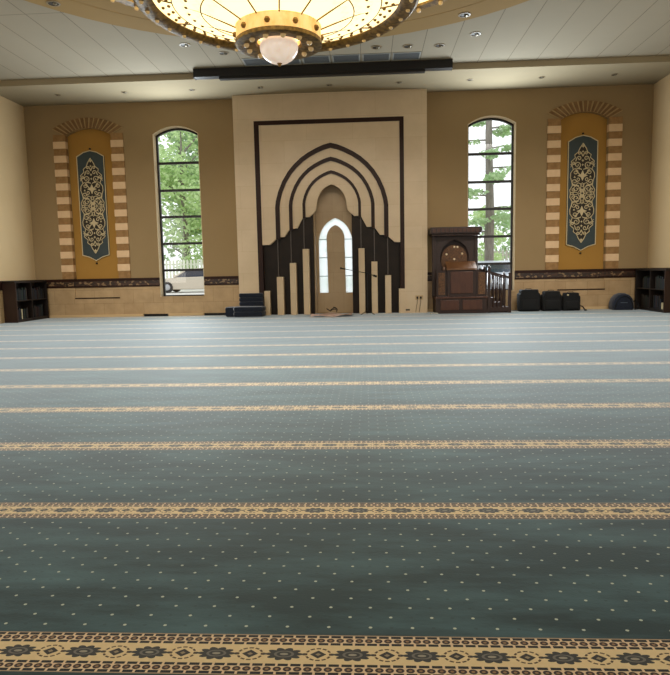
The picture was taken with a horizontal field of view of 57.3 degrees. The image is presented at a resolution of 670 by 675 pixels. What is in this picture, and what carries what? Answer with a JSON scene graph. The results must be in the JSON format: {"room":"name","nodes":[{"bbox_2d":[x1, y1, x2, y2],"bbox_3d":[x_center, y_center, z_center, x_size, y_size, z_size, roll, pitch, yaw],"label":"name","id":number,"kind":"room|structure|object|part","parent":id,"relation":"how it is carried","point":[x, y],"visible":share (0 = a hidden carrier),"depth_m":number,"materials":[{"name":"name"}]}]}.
{"room":"mosque","nodes":[
{"label":"mosque","id":0,"kind":"room"},
{"bbox_2d":[0,96,35,323],"bbox_3d":[-9.894,-3.087,6.644,0.320,7.600,24.400,-1,6,3],"label":"wall","id":1,"kind":"structure","parent":0,"point":[17,262],"depth_m":17.53,"materials":[{"name":"beige paint"}]},
{"bbox_2d":[0,280,35,290],"bbox_3d":[-9.689,-0.311,6.711,0.045,0.260,23.950,-1,6,3],"label":"trim","id":2,"kind":"structure","parent":1,"relation":"attached to","point":[16,280],"depth_m":16.95,"materials":[{"name":"brown wood"}]},
{"bbox_2d":[0,309,669,674],"bbox_3d":[-0.632,0.610,6.663,18.710,0.120,24.600,-1,6,3],"label":"floor","id":3,"kind":"structure","parent":0,"point":[356,493],"depth_m":3.47,"materials":[{"name":"carpet"}]},
{"bbox_2d":[2,280,48,322],"bbox_3d":[-8.910,-1.060,17.724,0.370,1.140,1.700,-1,6,3],"label":"bookcase","id":4,"kind":"object","parent":3,"relation":"on","point":[11,305],"visible":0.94,"depth_m":17.56,"materials":[{"name":"brown wood"}]},
{"bbox_3d":[-8.952,-0.947,16.923,0.370,1.090,0.040,-1,6,3],"label":"panel","id":5,"kind":"part","parent":4,"relation":"part of","materials":[{"name":"brown wood"}]},
{"bbox_3d":[-9.085,-1.073,17.742,0.020,1.010,1.600,-1,6,3],"label":"panel","id":6,"kind":"part","parent":4,"relation":"part of","materials":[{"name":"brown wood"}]},
{"bbox_3d":[-8.866,-1.125,18.551,0.370,1.090,0.040,-1,6,3],"label":"panel","id":7,"kind":"part","parent":4,"relation":"part of","materials":[{"name":"brown wood"}]},
{"bbox_2d":[225,293,265,316],"bbox_3d":[-2.557,-0.932,17.566,1.130,0.649,0.620,-1,6,3],"label":"stack","id":8,"kind":"object","parent":3,"relation":"on","point":[251,304],"visible":1,"depth_m":17.42,"materials":[{"name":"blue fabric"}]},
{"bbox_3d":[-2.984,-0.739,17.579,0.270,0.280,0.320,-1,6,3],"label":"armrest","id":9,"kind":"part","parent":8,"relation":"part of","materials":[{"name":"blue fabric"}]},
{"bbox_2d":[233,306,265,311],"bbox_3d":[-2.433,-0.817,17.511,0.880,0.143,0.500,-1,6,3],"label":"seat cushion","id":10,"kind":"object","parent":8,"relation":"on","point":[238,308],"depth_m":17.27,"materials":[{"name":"black fabric"}]},
{"bbox_2d":[233,311,265,316],"bbox_3d":[-2.430,-0.678,17.526,0.880,0.143,0.500,-1,6,3],"label":"seat cushion","id":11,"kind":"object","parent":8,"relation":"on","point":[235,313],"depth_m":17.28,"materials":[{"name":"black fabric"}]},
{"bbox_2d":[239,293,262,297],"bbox_3d":[-2.425,-1.220,17.769,0.700,0.125,0.140,-1,6,3],"label":"cushion","id":12,"kind":"object","parent":8,"relation":"on","point":[242,295],"depth_m":17.70,"materials":[{"name":"black fabric"}]},
{"bbox_2d":[239,297,263,301],"bbox_3d":[-2.423,-1.099,17.782,0.700,0.125,0.140,-1,6,3],"label":"cushion","id":13,"kind":"object","parent":8,"relation":"on","point":[242,299],"depth_m":17.72,"materials":[{"name":"black fabric"}]},
{"bbox_2d":[239,301,263,305],"bbox_3d":[-2.420,-0.978,17.795,0.700,0.125,0.140,-1,6,3],"label":"cushion","id":14,"kind":"object","parent":8,"relation":"on","point":[242,303],"depth_m":17.72,"materials":[{"name":"black fabric"}]},
{"bbox_2d":[310,312,352,317],"bbox_3d":[-0.092,-0.645,17.221,1.218,0.071,1.241,-1,6,3],"label":"rug","id":15,"kind":"object","parent":3,"relation":"on","point":[330,314],"visible":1,"depth_m":17.09,"materials":[{"name":"beige fabric"}]},
{"bbox_2d":[340,267,376,314],"bbox_3d":[0.677,-1.327,17.415,1.043,1.350,0.342,-1,6,3],"label":"microphone stand","id":16,"kind":"object","parent":3,"relation":"on","point":[367,273],"visible":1,"depth_m":17.31,"materials":[{"name":"black metal"}]},
{"bbox_2d":[428,226,511,313],"bbox_3d":[3.800,-1.911,17.396,2.210,2.400,0.920,-1,6,3],"label":"minbar","id":17,"kind":"object","parent":3,"relation":"on","point":[458,285],"visible":1,"depth_m":17.11,"materials":[{"name":"brown wood"}]},
{"bbox_3d":[2.816,-2.037,17.484,0.100,1.730,0.120,-1,6,3],"label":"post","id":18,"kind":"part","parent":17,"relation":"part of","materials":[{"name":"brown wood"}]},
{"bbox_3d":[2.976,-1.501,17.157,0.280,0.730,0.070,-1,6,3],"label":"wing panel","id":19,"kind":"part","parent":17,"relation":"part of","materials":[{"name":"brown wood"}]},
{"bbox_3d":[3.210,-0.906,17.150,0.510,0.280,0.028,-1,6,3],"label":"plinth panel","id":20,"kind":"part","parent":17,"relation":"part of","materials":[{"name":"brown wood"}]},
{"bbox_3d":[3.521,-1.531,17.052,0.620,0.610,0.035,-1,6,3],"label":"lectern panel","id":21,"kind":"part","parent":17,"relation":"part of","materials":[{"name":"brown wood"}]},
{"bbox_3d":[3.834,-0.915,17.116,0.540,0.280,0.028,-1,6,3],"label":"plinth panel","id":22,"kind":"part","parent":17,"relation":"part of","materials":[{"name":"brown wood"}]},
{"bbox_3d":[3.995,-2.053,17.420,0.100,1.730,0.120,-1,6,3],"label":"post","id":23,"kind":"part","parent":17,"relation":"part of","materials":[{"name":"brown wood"}]},
{"bbox_3d":[4.080,-1.517,17.097,0.290,0.730,0.070,-1,6,3],"label":"wing panel","id":24,"kind":"part","parent":17,"relation":"part of","materials":[{"name":"brown wood"}]},
{"bbox_3d":[4.288,-1.315,17.103,0.080,1.260,0.080,-1,6,3],"label":"newel post","id":25,"kind":"part","parent":17,"relation":"part of","materials":[{"name":"brown wood"}]},
{"bbox_3d":[4.439,-1.775,17.045,0.880,0.320,0.060,-1,6,3],"label":"handrail","id":26,"kind":"part","parent":17,"relation":"part of","materials":[{"name":"brown wood"}]},
{"bbox_3d":[4.897,-1.302,17.798,0.080,1.060,0.080,-1,6,3],"label":"newel post","id":27,"kind":"part","parent":17,"relation":"part of","materials":[{"name":"brown wood"}]},
{"bbox_3d":[4.859,-1.224,17.083,0.080,1.060,0.080,-1,6,3],"label":"newel post","id":28,"kind":"part","parent":17,"relation":"part of","materials":[{"name":"brown wood"}]},
{"bbox_2d":[517,288,539,310],"bbox_3d":[5.507,-1.072,17.451,0.610,0.644,0.344,-1,6,3],"label":"bag","id":29,"kind":"object","parent":3,"relation":"on","point":[528,299],"visible":1,"depth_m":17.32,"materials":[{"name":"black fabric"}]},
{"bbox_2d":[540,290,561,310],"bbox_3d":[6.137,-1.054,17.430,0.550,0.589,0.363,-1,6,3],"label":"bag","id":30,"kind":"object","parent":3,"relation":"on","point":[550,300],"visible":1,"depth_m":17.30,"materials":[{"name":"black fabric"}]},
{"bbox_2d":[562,292,586,310],"bbox_3d":[6.774,-1.031,17.389,0.685,0.542,0.344,-1,6,3],"label":"bag","id":31,"kind":"object","parent":3,"relation":"on","point":[570,301],"visible":0.91,"depth_m":17.27,"materials":[{"name":"black fabric"}]},
{"bbox_2d":[608,293,639,309],"bbox_3d":[8.178,-1.026,17.383,0.730,0.467,0.440,-1,6,3],"label":"duffel bag","id":32,"kind":"object","parent":3,"relation":"on","point":[619,301],"visible":1,"depth_m":17.20,"materials":[{"name":"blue fabric"}]},
{"bbox_2d":[634,269,669,312],"bbox_3d":[8.745,-1.302,16.719,0.360,1.140,1.800,-1,6,3],"label":"bookcase","id":33,"kind":"object","parent":3,"relation":"on","point":[639,273],"visible":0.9,"depth_m":16.71,"materials":[{"name":"brown wood"}]},
{"bbox_3d":[8.791,-1.373,17.595,0.360,1.090,0.040,-1,6,3],"label":"panel","id":34,"kind":"part","parent":33,"relation":"part of","materials":[{"name":"brown wood"}]},
{"bbox_3d":[8.915,-1.320,16.718,0.020,1.010,1.700,-1,6,3],"label":"panel","id":35,"kind":"part","parent":33,"relation":"part of","materials":[{"name":"brown wood"}]},
{"bbox_3d":[8.700,-1.183,15.868,0.360,1.090,0.040,-1,6,3],"label":"panel","id":36,"kind":"part","parent":33,"relation":"part of","materials":[{"name":"brown wood"}]},
{"bbox_2d":[0,0,669,80],"bbox_3d":[-0.837,-6.418,4.695,18.310,1.515,22.200,-1,6,3],"label":"ceiling","id":37,"kind":"structure","parent":0,"point":[37,41],"depth_m":13.83,"materials":[{"name":"paint"}]},
{"bbox_2d":[179,43,190,46],"bbox_3d":[-3.392,-6.605,13.875,0.250,0.050,0.250,-1,6,3],"label":"recessed light","id":38,"kind":"object","parent":37,"relation":"in","point":[180,44],"visible":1,"depth_m":13.85,"materials":[{"name":"silver metal"}]},
{"bbox_2d":[218,51,228,54],"bbox_3d":[-2.622,-6.682,14.441,0.250,0.050,0.250,-1,6,3],"label":"recessed light","id":39,"kind":"object","parent":37,"relation":"in","point":[220,52],"visible":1,"depth_m":14.41,"materials":[{"name":"silver metal"}]},
{"bbox_2d":[241,58,271,65],"bbox_3d":[-1.913,-6.769,15.069,0.670,0.013,0.520,-1,6,3],"label":"ceiling vent","id":40,"kind":"object","parent":37,"relation":"in","point":[247,61],"visible":0.74,"depth_m":15.09,"materials":[{"name":"grey metal"}]},
{"bbox_2d":[243,59,270,64],"bbox_3d":[-1.913,-6.768,15.067,0.610,0.008,0.436,-1,6,3],"label":"grille","id":41,"kind":"object","parent":40,"relation":"attached to","point":[246,61],"depth_m":15.09,"materials":[{"name":"grey metal"}]},
{"bbox_2d":[25,0,528,37],"bbox_3d":[-0.826,-5.994,7.662,12.500,0.040,12.500,-1,6,3],"label":"trim","id":42,"kind":"structure","parent":37,"relation":"attached to","point":[485,7],"depth_m":12.38,"materials":[{"name":"beige paint"}]},
{"bbox_2d":[46,0,60,6],"bbox_3d":[-5.315,-6.298,11.582,0.250,0.050,0.250,-1,6,3],"label":"recessed light","id":43,"kind":"object","parent":42,"relation":"attached to","point":[50,2],"visible":1,"depth_m":11.57,"materials":[{"name":"silver metal"}]},
{"bbox_2d":[458,12,470,17],"bbox_3d":[2.632,-6.553,12.476,0.250,0.050,0.250,-1,6,3],"label":"recessed light","id":44,"kind":"object","parent":42,"relation":"attached to","point":[463,14],"visible":1,"depth_m":12.46,"materials":[{"name":"silver metal"}]},
{"bbox_2d":[110,0,446,66],"bbox_3d":[-0.743,-5.452,7.566,7.231,4.060,7.231,-3,6,-14],"label":"chandelier","id":45,"kind":"object","parent":37,"relation":"hanging from","point":[278,32],"visible":1,"depth_m":7.67,"materials":[{"name":"gold metal"}]},
{"bbox_3d":[-0.716,-4.085,7.714,3.140,0.370,3.140,-1,6,3],"label":"lamp shade","id":46,"kind":"part","parent":45,"relation":"part of","materials":[{"name":"beige glass"}]},
{"bbox_3d":[-0.708,-3.667,7.760,0.488,0.400,0.488,-1,6,3],"label":"globe","id":47,"kind":"part","parent":45,"relation":"part of","materials":[{"name":"white glass"}]},
{"bbox_2d":[274,59,300,64],"bbox_3d":[-1.184,-6.779,15.029,0.670,0.013,0.520,-1,6,3],"label":"ceiling vent","id":48,"kind":"object","parent":37,"relation":"in","point":[298,61],"visible":0.27,"depth_m":15.16,"materials":[{"name":"grey metal"}]},
{"bbox_2d":[288,59,298,63],"bbox_3d":[-1.184,-6.778,15.027,0.610,0.008,0.436,-1,6,3],"label":"grille","id":49,"kind":"object","parent":48,"relation":"attached to","point":[293,61],"depth_m":15.15,"materials":[{"name":"grey metal"}]},
{"bbox_2d":[302,55,330,63],"bbox_3d":[-0.455,-6.789,14.990,0.670,0.013,0.520,-1,6,3],"label":"ceiling vent","id":50,"kind":"object","parent":37,"relation":"in","point":[320,58],"visible":0.9,"depth_m":14.98,"materials":[{"name":"grey metal"}]},
{"bbox_2d":[303,56,328,62],"bbox_3d":[-0.455,-6.788,14.988,0.610,0.008,0.436,-1,6,3],"label":"grille","id":51,"kind":"object","parent":50,"relation":"attached to","point":[312,59],"depth_m":14.98,"materials":[{"name":"grey metal"}]},
{"bbox_2d":[193,59,452,80],"bbox_3d":[-0.333,-6.714,15.445,6.502,0.263,0.240,-1,6,3],"label":"screen","id":52,"kind":"object","parent":37,"relation":"attached to","point":[414,66],"visible":1,"depth_m":15.36,"materials":[{"name":"black metal"}]},
{"bbox_2d":[332,54,359,62],"bbox_3d":[0.274,-6.799,14.950,0.670,0.013,0.520,-1,6,3],"label":"ceiling vent","id":53,"kind":"object","parent":37,"relation":"in","point":[346,57],"visible":1,"depth_m":14.94,"materials":[{"name":"grey metal"}]},
{"bbox_2d":[362,53,389,61],"bbox_3d":[1.003,-6.809,14.911,0.670,0.013,0.520,-1,6,3],"label":"ceiling vent","id":54,"kind":"object","parent":37,"relation":"in","point":[371,56],"visible":1,"depth_m":14.90,"materials":[{"name":"grey metal"}]},
{"bbox_2d":[364,54,388,60],"bbox_3d":[1.002,-6.809,14.909,0.610,0.008,0.436,-1,6,3],"label":"grille","id":55,"kind":"object","parent":54,"relation":"attached to","point":[367,57],"depth_m":14.91,"materials":[{"name":"grey metal"}]},
{"bbox_2d":[371,45,381,49],"bbox_3d":[0.963,-6.733,14.256,0.250,0.050,0.250,-1,6,3],"label":"recessed light","id":56,"kind":"object","parent":37,"relation":"in","point":[375,47],"visible":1,"depth_m":14.23,"materials":[{"name":"silver metal"}]},
{"bbox_2d":[392,52,420,60],"bbox_3d":[1.732,-6.820,14.871,0.670,0.013,0.520,-1,6,3],"label":"ceiling vent","id":57,"kind":"object","parent":37,"relation":"in","point":[397,55],"visible":1,"depth_m":14.87,"materials":[{"name":"grey metal"}]},
{"bbox_2d":[403,44,412,48],"bbox_3d":[1.693,-6.744,14.227,0.250,0.050,0.250,-1,6,3],"label":"recessed light","id":58,"kind":"object","parent":37,"relation":"in","point":[406,46],"visible":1,"depth_m":14.20,"materials":[{"name":"silver metal"}]},
{"bbox_2d":[434,43,444,47],"bbox_3d":[2.423,-6.758,14.217,0.250,0.050,0.250,-1,6,3],"label":"recessed light","id":59,"kind":"object","parent":37,"relation":"in","point":[439,45],"visible":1,"depth_m":14.20,"materials":[{"name":"silver metal"}]},
{"bbox_2d":[470,32,480,35],"bbox_3d":[3.100,-6.700,13.563,0.250,0.050,0.250,-1,6,3],"label":"recessed light","id":60,"kind":"object","parent":37,"relation":"in","point":[472,33],"visible":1,"depth_m":13.53,"materials":[{"name":"silver metal"}]},
{"bbox_2d":[0,55,669,106],"bbox_3d":[-0.198,-6.955,16.630,18.110,0.250,1.920,-1,6,3],"label":"ceiling","id":61,"kind":"structure","parent":0,"point":[641,70],"depth_m":16.39,"materials":[{"name":"beige paint"}]},
{"bbox_2d":[23,84,653,317],"bbox_3d":[-0.087,-4.520,18.050,18.710,7.600,0.420,-1,6,3],"label":"wall","id":62,"kind":"structure","parent":0,"point":[449,114],"depth_m":17.86,"materials":[{"name":"beige paint"}]},
{"bbox_2d":[52,118,130,278],"bbox_3d":[-7.230,-3.806,18.387,2.110,5.330,0.252,-1,6,3],"label":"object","id":63,"kind":"object","parent":62,"relation":"attached to","point":[110,144],"visible":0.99,"depth_m":18.30,"materials":[{"name":"paint"}]},
{"bbox_2d":[76,148,109,263],"bbox_3d":[-7.251,-3.925,18.401,0.840,3.427,0.060,-1,6,3],"label":"wall plaque","id":64,"kind":"object","parent":63,"relation":"attached to","point":[91,176],"visible":1,"depth_m":18.38,"materials":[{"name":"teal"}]},
{"bbox_2d":[144,314,167,315],"bbox_3d":[-5.391,-0.678,18.520,0.740,0.070,0.033,-1,6,3],"label":"air vent","id":65,"kind":"object","parent":62,"relation":"in","point":[144,314],"visible":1,"depth_m":18.51,"materials":[{"name":"black metal"}]},
{"bbox_2d":[152,126,205,297],"bbox_3d":[-4.618,-3.697,18.318,1.410,5.015,0.340,-1,6,3],"label":"window","id":66,"kind":"structure","parent":62,"relation":"in","point":[156,135],"depth_m":18.36,"materials":[{"name":"brown metal"}]},
{"bbox_3d":[-4.571,-1.229,18.546,1.410,0.057,0.260,-1,6,3],"label":"sill","id":67,"kind":"part","parent":66,"relation":"part of","materials":[{"name":"stone"}]},
{"bbox_2d":[204,313,224,314],"bbox_3d":[-3.549,-0.704,18.420,0.750,0.070,0.033,-1,6,3],"label":"air vent","id":68,"kind":"object","parent":62,"relation":"in","point":[204,313],"visible":0.64,"depth_m":18.41,"materials":[{"name":"black metal"}]},
{"bbox_2d":[50,306,608,317],"bbox_3d":[-0.025,-0.755,18.222,17.310,0.075,0.050,-1,6,3],"label":"baseboard","id":69,"kind":"structure","parent":62,"relation":"attached to","point":[595,307],"depth_m":18.53,"materials":[{"name":"brown wood"}]},
{"bbox_2d":[232,89,427,314],"bbox_3d":[-0.099,-3.826,17.930,5.480,6.247,0.770,-1,6,3],"label":"mihrab","id":70,"kind":"object","parent":62,"relation":"attached to","point":[353,163],"visible":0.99,"depth_m":17.60,"materials":[{"name":"paint"}]},
{"bbox_3d":[-0.134,-3.439,17.736,4.240,5.520,0.282,-1,6,3],"label":"inlay frame","id":71,"kind":"part","parent":70,"relation":"part of","materials":[{"name":"brown wood"}]},
{"bbox_3d":[-0.100,-4.132,17.723,1.690,1.340,0.155,-1,6,3],"label":"arch trim","id":72,"kind":"part","parent":70,"relation":"part of","materials":[{"name":"brown wood"}]},
{"bbox_3d":[-0.101,-4.154,17.695,2.470,2.030,0.205,-1,6,3],"label":"arch trim","id":73,"kind":"part","parent":70,"relation":"part of","materials":[{"name":"brown wood"}]},
{"bbox_3d":[-0.104,-4.211,17.664,3.250,2.670,0.255,-1,6,3],"label":"arch trim","id":74,"kind":"part","parent":70,"relation":"part of","materials":[{"name":"brown wood"}]},
{"bbox_3d":[0.026,-2.459,18.413,1.010,2.220,0.005,-1,6,3],"label":"niche glass","id":75,"kind":"part","parent":70,"relation":"part of","materials":[{"name":"white glass"}]},
{"bbox_2d":[415,295,422,311],"bbox_3d":[2.433,-0.972,17.714,0.221,0.481,0.056,-1,6,3],"label":"wall socket","id":76,"kind":"object","parent":70,"relation":"attached to","point":[417,297],"visible":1,"depth_m":17.71,"materials":[{"name":"beige plastic"}]},
{"bbox_3d":[2.431,-1.154,17.716,0.220,0.120,0.012,-1,6,3],"label":"plate","id":77,"kind":"part","parent":76,"relation":"part of","materials":[{"name":"beige plastic"}]},
{"bbox_2d":[36,268,646,298],"bbox_3d":[-0.037,-1.582,18.226,18.110,0.600,0.185,-1,6,3],"label":"trim","id":78,"kind":"structure","parent":62,"relation":"attached to","point":[620,272],"depth_m":18.29,"materials":[{"name":"wood"}]},
{"bbox_2d":[467,115,515,291],"bbox_3d":[4.512,-3.825,17.823,1.420,5.015,0.340,-1,6,3],"label":"window","id":79,"kind":"structure","parent":62,"relation":"in","point":[508,121],"depth_m":17.81,"materials":[{"name":"brown metal"}]},
{"bbox_2d":[545,100,622,269],"bbox_3d":[7.087,-4.007,17.612,2.070,5.330,0.252,-1,6,3],"label":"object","id":80,"kind":"object","parent":62,"relation":"attached to","point":[558,256],"visible":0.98,"depth_m":17.51,"materials":[{"name":"paint"}]},
{"bbox_2d":[566,132,597,253],"bbox_3d":[7.091,-4.126,17.625,0.840,3.427,0.060,-1,6,3],"label":"wall plaque","id":81,"kind":"object","parent":80,"relation":"attached to","point":[582,156],"visible":1,"depth_m":17.60,"materials":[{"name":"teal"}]},
{"bbox_2d":[648,74,669,267],"bbox_3d":[8.467,-3.345,5.650,0.320,7.600,24.400,-1,6,3],"label":"wall","id":82,"kind":"structure","parent":0,"point":[659,217],"depth_m":16.80,"materials":[{"name":"beige paint"}]},
{"label":"outside","id":83,"kind":"structure","parent":0,"visible":0},
{"bbox_3d":[2.816,-6.573,71.374,120.000,0.260,53.000,-1,6,3],"label":"ground","id":84,"kind":"structure","parent":83,"visible":0},
{"bbox_2d":[158,131,201,268],"bbox_3d":[-12.095,-11.336,49.441,6.994,14.665,6.773,-5,8,-34],"label":"leafy tree","id":85,"kind":"object","parent":84,"relation":"on","point":[178,177],"visible":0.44,"depth_m":48.25,"materials":[{"name":"green plant"}]},
{"bbox_2d":[159,131,201,268],"bbox_3d":[-13.447,-12.362,54.094,7.253,15.756,9.424,-1,6,3],"label":"leafy tree","id":86,"kind":"object","parent":84,"relation":"on","point":[185,137],"visible":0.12,"depth_m":53.00,"materials":[{"name":"green plant"}]},
{"bbox_2d":[175,240,202,268],"bbox_3d":[-10.641,-5.526,46.477,2.660,3.701,2.689,-5,7,-32],"label":"leafy tree","id":87,"kind":"object","parent":84,"relation":"on","point":[188,257],"visible":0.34,"depth_m":46.12,"materials":[{"name":"green plant"}]},
{"bbox_2d":[181,158,201,253],"bbox_3d":[-8.919,-9.504,47.569,5.865,11.303,5.384,-1,6,3],"label":"leafy tree","id":88,"kind":"object","parent":84,"relation":"on","point":[190,194],"visible":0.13,"depth_m":46.60,"materials":[{"name":"green plant"}]},
{"bbox_2d":[182,137,201,241],"bbox_3d":[-9.748,-13.665,54.519,8.209,18.106,9.052,-1,6,3],"label":"leafy tree","id":89,"kind":"object","parent":84,"relation":"on","point":[196,143],"visible":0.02,"depth_m":52.38,"materials":[{"name":"green plant"}]},
{"bbox_2d":[468,207,509,259],"bbox_3d":[12.637,-7.245,48.224,5.330,6.299,4.694,-1,6,3],"label":"leafy tree","id":90,"kind":"object","parent":84,"relation":"on","point":[506,224],"visible":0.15,"depth_m":47.52,"materials":[{"name":"green plant"}]},
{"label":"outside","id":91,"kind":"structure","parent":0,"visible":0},
{"bbox_2d":[166,289,203,294],"bbox_3d":[0.740,-2.216,31.893,90.000,0.200,26.550,-1,6,3],"label":"ground","id":92,"kind":"structure","parent":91,"point":[183,291],"depth_m":38.17,"materials":[{"name":"grey concrete"}]},
{"bbox_2d":[165,259,202,277],"bbox_3d":[-11.595,-4.641,45.186,22.000,2.160,0.080,-1,6,3],"label":"picket fence","id":93,"kind":"object","parent":92,"relation":"on","point":[194,263],"visible":0.06,"depth_m":45.05,"materials":[{"name":"white wood"}]},
{"bbox_2d":[165,268,203,292],"bbox_3d":[-8.874,-3.597,38.569,4.740,1.485,2.020,-1,6,3],"label":"parked car","id":94,"kind":"object","parent":92,"relation":"on","point":[184,279],"visible":0.35,"depth_m":37.72,"materials":[{"name":"beige paint"}]},
{"bbox_3d":[-8.518,-4.052,38.500,2.716,0.510,1.580,-1,6,3],"label":"cabin glass","id":95,"kind":"part","parent":94,"relation":"part of","materials":[{"name":"grey glass"}]},
{"bbox_2d":[468,120,510,260],"bbox_3d":[7.907,-8.052,30.828,4.634,11.454,4.272,-1,6,3],"label":"pine tree","id":96,"kind":"object","parent":92,"relation":"on","point":[489,218],"visible":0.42,"depth_m":30.93,"materials":[{"name":"green plant"}]},
{"bbox_2d":[472,205,506,260],"bbox_3d":[8.668,-5.173,34.900,2.533,4.730,1.884,-2,6,-10],"label":"leafy tree","id":97,"kind":"object","parent":92,"relation":"on","point":[498,232],"visible":0.21,"depth_m":34.77,"materials":[{"name":"green plant"}]},
{"bbox_2d":[478,260,509,288],"bbox_3d":[7.449,-2.811,28.337,2.020,1.485,4.740,-1,6,3],"label":"parked car","id":98,"kind":"object","parent":92,"relation":"on","point":[500,269],"visible":0.12,"depth_m":27.60,"materials":[{"name":"silver metal"}]},
{"bbox_3d":[7.458,-3.518,28.677,1.620,0.155,1.450,-1,6,3],"label":"roof panel","id":99,"kind":"part","parent":98,"relation":"part of","materials":[{"name":"silver metal"}]},
{"bbox_3d":[7.460,-3.301,28.651,1.580,0.510,2.716,-1,6,3],"label":"cabin glass","id":100,"kind":"part","parent":98,"relation":"part of","materials":[{"name":"grey glass"}]},
{"bbox_2d":[478,250,509,259],"bbox_3d":[14.862,-5.111,43.742,21.000,2.360,0.080,-1,6,3],"label":"picket fence","id":101,"kind":"object","parent":92,"relation":"on","point":[506,254],"visible":0.02,"depth_m":43.76,"materials":[{"name":"white wood"}]}
]}

